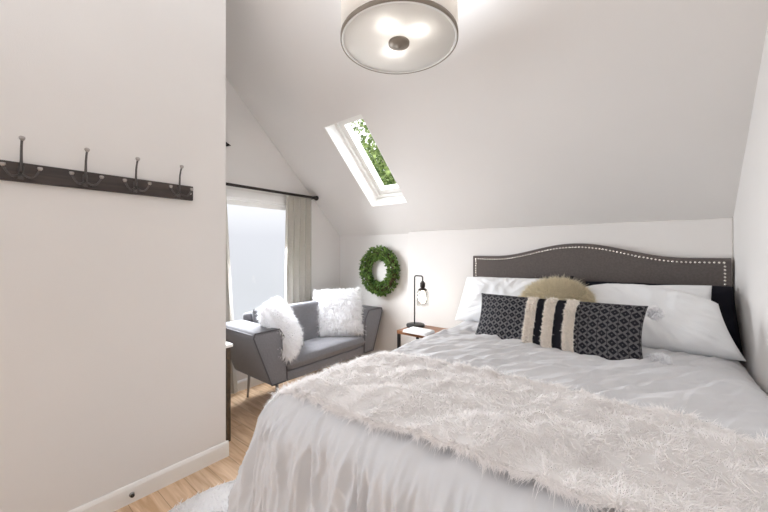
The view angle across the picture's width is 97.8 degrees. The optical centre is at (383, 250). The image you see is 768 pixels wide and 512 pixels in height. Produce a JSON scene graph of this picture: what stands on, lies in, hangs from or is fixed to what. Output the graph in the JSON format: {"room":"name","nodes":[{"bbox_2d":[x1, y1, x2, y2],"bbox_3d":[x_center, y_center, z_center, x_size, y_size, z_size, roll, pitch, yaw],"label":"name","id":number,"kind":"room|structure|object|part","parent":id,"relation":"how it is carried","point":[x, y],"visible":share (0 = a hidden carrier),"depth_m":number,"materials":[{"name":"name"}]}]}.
{"room":"bedroom","nodes":[
{"label":"bedroom","id":0,"kind":"room"},
{"bbox_2d":[0,0,228,511],"bbox_3d":[-1.960,-0.300,1.022,0.144,3.200,2.944,0,0,39],"label":"wall","id":1,"kind":"structure","parent":0,"point":[113,305],"depth_m":1.67,"materials":[{"name":"paint"}]},
{"bbox_2d":[0,136,192,200],"bbox_3d":[-1.408,-0.386,1.558,0.074,0.184,0.990,0,0,39],"label":"coat rack","id":2,"kind":"object","parent":1,"relation":"attached to","point":[19,171],"visible":1,"depth_m":1.58,"materials":[{"name":"brown wood"}]},
{"bbox_2d":[114,360,349,511],"bbox_3d":[-0.718,1.360,1.203,3.616,0.120,5.020,0,0,39],"label":"floor","id":3,"kind":"structure","parent":0,"point":[245,412],"depth_m":2.06,"materials":[{"name":"brown wood"}]},
{"bbox_2d":[167,478,235,511],"bbox_3d":[-0.846,1.285,1.378,0.713,0.090,1.078,0,0,36],"label":"rug","id":4,"kind":"object","parent":3,"relation":"on","point":[214,499],"visible":0.38,"depth_m":1.71,"materials":[{"name":"white fur"}]},
{"bbox_2d":[226,341,232,440],"bbox_3d":[-1.299,0.967,2.265,0.380,0.666,0.380,0,0,39],"label":"side table","id":5,"kind":"object","parent":3,"relation":"on","point":[228,345],"visible":0.2,"depth_m":2.28,"materials":[{"name":"brown wood"}]},
{"bbox_3d":[-1.067,0.978,2.290,0.028,0.644,0.028,0,0,39],"label":"leg","id":6,"kind":"part","parent":5,"relation":"part of","materials":[{"name":"black metal"}]},
{"bbox_2d":[226,301,382,397],"bbox_3d":[-0.716,0.902,3.223,0.611,0.797,1.516,0,0,39],"label":"sofa","id":7,"kind":"object","parent":3,"relation":"on","point":[256,352],"visible":0.58,"depth_m":2.85,"materials":[{"name":"grey fabric"}]},
{"bbox_3d":[-0.900,0.800,3.370,0.138,0.502,1.035,0,0,39],"label":"backrest","id":8,"kind":"part","parent":7,"relation":"part of","materials":[{"name":"grey fabric"}]},
{"bbox_3d":[-1.201,1.165,2.982,0.040,0.272,0.025,0,0,12],"label":"leg","id":9,"kind":"part","parent":7,"relation":"part of","materials":[{"name":"grey metal"}]},
{"bbox_3d":[-1.088,0.825,2.748,0.575,0.440,0.309,0,0,39],"label":"armrest","id":10,"kind":"part","parent":7,"relation":"part of","materials":[{"name":"grey fabric"}]},
{"bbox_2d":[255,296,304,366],"bbox_3d":[-0.877,0.661,2.857,0.399,0.551,0.567,0,0,-10],"label":"fluffy cushion","id":11,"kind":"object","parent":7,"relation":"on","point":[276,313],"visible":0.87,"depth_m":2.68,"materials":[{"name":"white fur"}]},
{"bbox_2d":[252,301,319,340],"bbox_3d":[-0.799,0.705,3.290,0.243,0.403,0.995,0,0,39],"label":"cushion","id":12,"kind":"object","parent":7,"relation":"on","point":[306,313],"depth_m":3.23,"materials":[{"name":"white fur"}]},
{"bbox_3d":[-0.719,1.010,3.225,0.575,0.080,0.995,0,0,39],"label":"seat","id":13,"kind":"part","parent":7,"relation":"part of","materials":[{"name":"grey fabric"}]},
{"bbox_2d":[287,335,365,368],"bbox_3d":[-0.648,0.907,3.168,0.437,0.128,0.935,0,0,39],"label":"seat cushion","id":14,"kind":"object","parent":7,"relation":"on","point":[316,350],"depth_m":3.07,"materials":[{"name":"grey fabric"}]},
{"bbox_2d":[312,285,365,336],"bbox_3d":[-0.463,0.642,3.447,0.588,0.575,0.370,0,0,-11],"label":"fluffy cushion","id":15,"kind":"object","parent":7,"relation":"on","point":[340,311],"visible":0.95,"depth_m":3.37,"materials":[{"name":"white fur"}]},
{"bbox_3d":[-0.334,0.825,3.690,0.575,0.440,0.309,0,0,39],"label":"armrest","id":16,"kind":"part","parent":7,"relation":"part of","materials":[{"name":"grey fabric"}]},
{"bbox_2d":[397,325,446,347],"bbox_3d":[0.386,1.000,2.965,0.435,0.600,0.330,0,0,39],"label":"nightstand","id":17,"kind":"object","parent":3,"relation":"on","point":[436,329],"visible":0.15,"depth_m":2.96,"materials":[{"name":"brown wood"}]},
{"bbox_3d":[0.133,1.016,2.974,0.024,0.568,0.024,0,0,39],"label":"leg","id":18,"kind":"part","parent":17,"relation":"part of","materials":[{"name":"black metal"}]},
{"bbox_2d":[406,275,426,327],"bbox_3d":[0.310,0.460,3.083,0.218,0.477,0.170,0,0,39],"label":"table lamp","id":19,"kind":"object","parent":17,"relation":"on","point":[422,288],"visible":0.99,"depth_m":3.04,"materials":[{"name":"black metal"}]},
{"bbox_2d":[418,281,426,290],"bbox_3d":[0.352,0.316,3.050,0.082,0.082,0.082,0,0,39],"label":"socket","id":20,"kind":"object","parent":19,"relation":"attached to","point":[422,284],"depth_m":3.03,"materials":[{"name":"brown metal"}]},
{"bbox_3d":[0.352,0.417,3.050,0.058,0.118,0.058,0,0,39],"label":"light bulb","id":21,"kind":"part","parent":19,"relation":"part of","materials":[{"name":"beige glass"}]},
{"bbox_2d":[403,327,434,335],"bbox_3d":[0.298,0.688,2.875,0.230,0.024,0.160,0,0,39],"label":"book","id":22,"kind":"object","parent":17,"relation":"on","point":[412,330],"visible":0.98,"depth_m":2.85,"materials":[{"name":"white paper"}]},
{"bbox_2d":[473,243,731,286],"bbox_3d":[0.793,0.622,1.689,1.598,1.356,2.069,0,0,39],"label":"headboard","id":23,"kind":"object","parent":3,"relation":"on","point":[586,262],"visible":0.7,"depth_m":2.35,"materials":[{"name":"grey fabric"}]},
{"bbox_2d":[227,320,767,511],"bbox_3d":[0.643,0.844,1.533,1.639,0.685,2.049,0,0,39],"label":"duvet","id":24,"kind":"object","parent":23,"relation":"on","point":[297,458],"visible":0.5,"depth_m":1.11,"materials":[{"name":"white fabric"}]},
{"bbox_2d":[455,277,540,321],"bbox_3d":[0.918,0.376,2.470,0.815,0.365,0.306,0,0,39],"label":"bed pillow","id":25,"kind":"object","parent":24,"relation":"on","point":[471,300],"visible":0.41,"depth_m":2.52,"materials":[{"name":"white fabric"}]},
{"bbox_2d":[264,349,767,511],"bbox_3d":[0.317,0.646,1.092,1.655,0.439,0.707,0,0,39],"label":"throw blanket","id":26,"kind":"object","parent":24,"relation":"on","point":[595,450],"visible":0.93,"depth_m":0.90,"materials":[{"name":"white fur"}]},
{"bbox_2d":[475,293,672,365],"bbox_3d":[0.978,0.420,1.888,0.995,0.327,0.268,0,0,39],"label":"lumbar pillow","id":27,"kind":"object","parent":24,"relation":"on","point":[608,331],"visible":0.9,"depth_m":1.78,"materials":[{"name":"black fabric"}]},
{"bbox_2d":[587,283,745,360],"bbox_3d":[1.496,0.370,1.873,0.711,0.351,0.308,0,0,39],"label":"bed pillow","id":28,"kind":"object","parent":24,"relation":"on","point":[691,324],"visible":0.56,"depth_m":1.74,"materials":[{"name":"white fabric"}]},
{"bbox_2d":[651,285,711,299],"bbox_3d":[1.544,0.362,2.038,0.198,0.345,0.676,0,0,-44],"label":"bed pillow","id":29,"kind":"object","parent":24,"relation":"on","point":[704,291],"visible":0.03,"depth_m":1.86,"materials":[{"name":"white fabric"}]},
{"bbox_2d":[529,276,573,279],"bbox_3d":[1.085,0.368,2.619,0.722,0.373,0.179,0,0,39],"label":"pillow sham","id":30,"kind":"object","parent":23,"relation":"on","point":[571,277],"visible":0.02,"depth_m":2.46,"materials":[{"name":"black fabric"}]},
{"bbox_2d":[517,275,597,302],"bbox_3d":[1.088,0.365,2.122,0.554,0.465,0.389,0,0,39],"label":"round pillow","id":31,"kind":"object","parent":23,"relation":"on","point":[563,288],"visible":0.36,"depth_m":2.10,"materials":[{"name":"beige fur"}]},
{"bbox_2d":[586,281,742,354],"bbox_3d":[1.659,0.378,2.069,0.230,0.355,0.763,0,0,-44],"label":"pillow sham","id":32,"kind":"object","parent":23,"relation":"on","point":[723,296],"visible":0.05,"depth_m":1.84,"materials":[{"name":"black fabric"}]},
{"bbox_2d":[226,78,339,380],"bbox_3d":[-1.425,-0.300,3.115,0.120,3.200,2.680,0,0,39],"label":"wall","id":33,"kind":"structure","parent":0,"point":[252,159],"depth_m":3.32,"materials":[{"name":"paint"}]},
{"bbox_2d":[232,377,264,393],"bbox_3d":[-1.373,1.252,3.073,0.014,0.095,2.680,0,0,39],"label":"baseboard","id":34,"kind":"structure","parent":33,"relation":"attached to","point":[241,384],"depth_m":3.16,"materials":[{"name":"white paint"}]},
{"bbox_2d":[226,189,285,210],"bbox_3d":[-1.309,0.190,3.220,0.130,1.500,1.330,0,0,39],"label":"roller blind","id":35,"kind":"structure","parent":33,"relation":"in","point":[234,197],"depth_m":3.25,"materials":[{"name":"white fabric"}]},
{"bbox_3d":[-1.327,0.180,3.235,0.028,1.308,1.118,0,0,39],"label":"sash","id":36,"kind":"part","parent":35,"relation":"part of","materials":[{"name":"white fabric"}]},
{"bbox_2d":[226,182,318,200],"bbox_3d":[-1.272,-0.579,3.111,0.125,0.068,1.625,0,0,39],"label":"curtain rod","id":37,"kind":"object","parent":33,"relation":"attached to","point":[316,198],"visible":0.38,"depth_m":3.26,"materials":[{"name":"brown metal"}]},
{"bbox_2d":[226,197,237,393],"bbox_3d":[-1.486,0.344,2.857,0.062,1.871,0.489,0,0,39],"label":"curtain","id":38,"kind":"object","parent":37,"relation":"hanging from","point":[229,302],"visible":0.05,"depth_m":2.97,"materials":[{"name":"white fabric"}]},
{"bbox_2d":[285,195,310,303],"bbox_3d":[-0.917,0.344,3.567,0.062,1.871,0.365,0,0,39],"label":"curtain","id":39,"kind":"object","parent":37,"relation":"hanging from","point":[298,209],"visible":0.62,"depth_m":3.56,"materials":[{"name":"white fabric"}]},
{"bbox_2d":[340,234,407,355],"bbox_3d":[0.814,0.560,3.115,3.616,1.480,0.120,0,0,39],"label":"wall","id":40,"kind":"structure","parent":0,"point":[394,317],"depth_m":3.70,"materials":[{"name":"paint"}]},
{"bbox_2d":[359,245,400,296],"bbox_3d":[-0.066,0.216,3.637,0.576,0.578,0.148,0,0,39],"label":"wreath","id":41,"kind":"object","parent":40,"relation":"attached to","point":[377,287],"visible":1,"depth_m":3.61,"materials":[{"name":"green plant"}]},
{"bbox_2d":[408,218,732,342],"bbox_3d":[1.171,0.551,2.733,2.341,1.498,0.030,0,0,39],"label":"wall","id":42,"kind":"structure","parent":40,"relation":"attached to","point":[444,258],"depth_m":2.80,"materials":[{"name":"paint"}]},
{"bbox_2d":[226,0,767,235],"bbox_3d":[0.307,-1.084,2.482,3.616,1.975,2.009,0,0,39],"label":"ceiling","id":43,"kind":"structure","parent":0,"point":[540,112],"depth_m":2.14,"materials":[{"name":"paint"}]},
{"bbox_2d":[324,114,406,206],"bbox_3d":[-0.100,-0.854,3.110,0.445,0.804,0.813,0,0,39],"label":"window","id":44,"kind":"structure","parent":43,"relation":"attached to","point":[342,134],"depth_m":3.23,"materials":[{"name":"white paint"}]},
{"bbox_3d":[-0.082,-0.884,3.133,0.429,0.675,0.687,0,0,39],"label":"frame","id":45,"kind":"part","parent":44,"relation":"part of","materials":[{"name":"white paint"}]},
{"bbox_3d":[-0.071,-0.902,3.146,0.361,0.628,0.638,0,0,39],"label":"sash","id":46,"kind":"part","parent":44,"relation":"part of","materials":[{"name":"white paint"}]},
{"bbox_2d":[733,25,767,395],"bbox_3d":[0.647,-0.300,0.110,0.120,3.200,4.780,0,0,39],"label":"wall","id":47,"kind":"structure","parent":0,"point":[750,218],"depth_m":1.56,"materials":[{"name":"paint"}]},
{"bbox_3d":[-1.257,-1.960,0.530,3.616,0.120,3.295,0,0,39],"label":"ceiling","id":48,"kind":"structure","parent":0,"visible":0},
{"bbox_2d":[340,0,457,73],"bbox_3d":[0.065,-1.393,1.460,0.506,1.015,0.506,0,0,39],"label":"ceiling light","id":49,"kind":"object","parent":48,"relation":"attached to","point":[380,36],"visible":1,"depth_m":1.39,"materials":[{"name":"frosted white glass"},{"name":"brushed bronze"}]},
{"bbox_3d":[0.065,-1.026,1.460,0.500,0.223,0.500,0,0,39],"label":"lamp shade","id":50,"kind":"part","parent":49,"relation":"part of","materials":[{"name":"white glass"}]},
{"label":"outside","id":51,"kind":"structure","parent":0,"visible":0},
{"bbox_2d":[350,119,396,185],"bbox_3d":[0.398,-0.344,9.302,5.022,9.296,4.976,0,0,-39],"label":"tree","id":52,"kind":"object","parent":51,"point":[381,167],"visible":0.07,"depth_m":8.61,"materials":[{"name":"green plant"}]}
]}

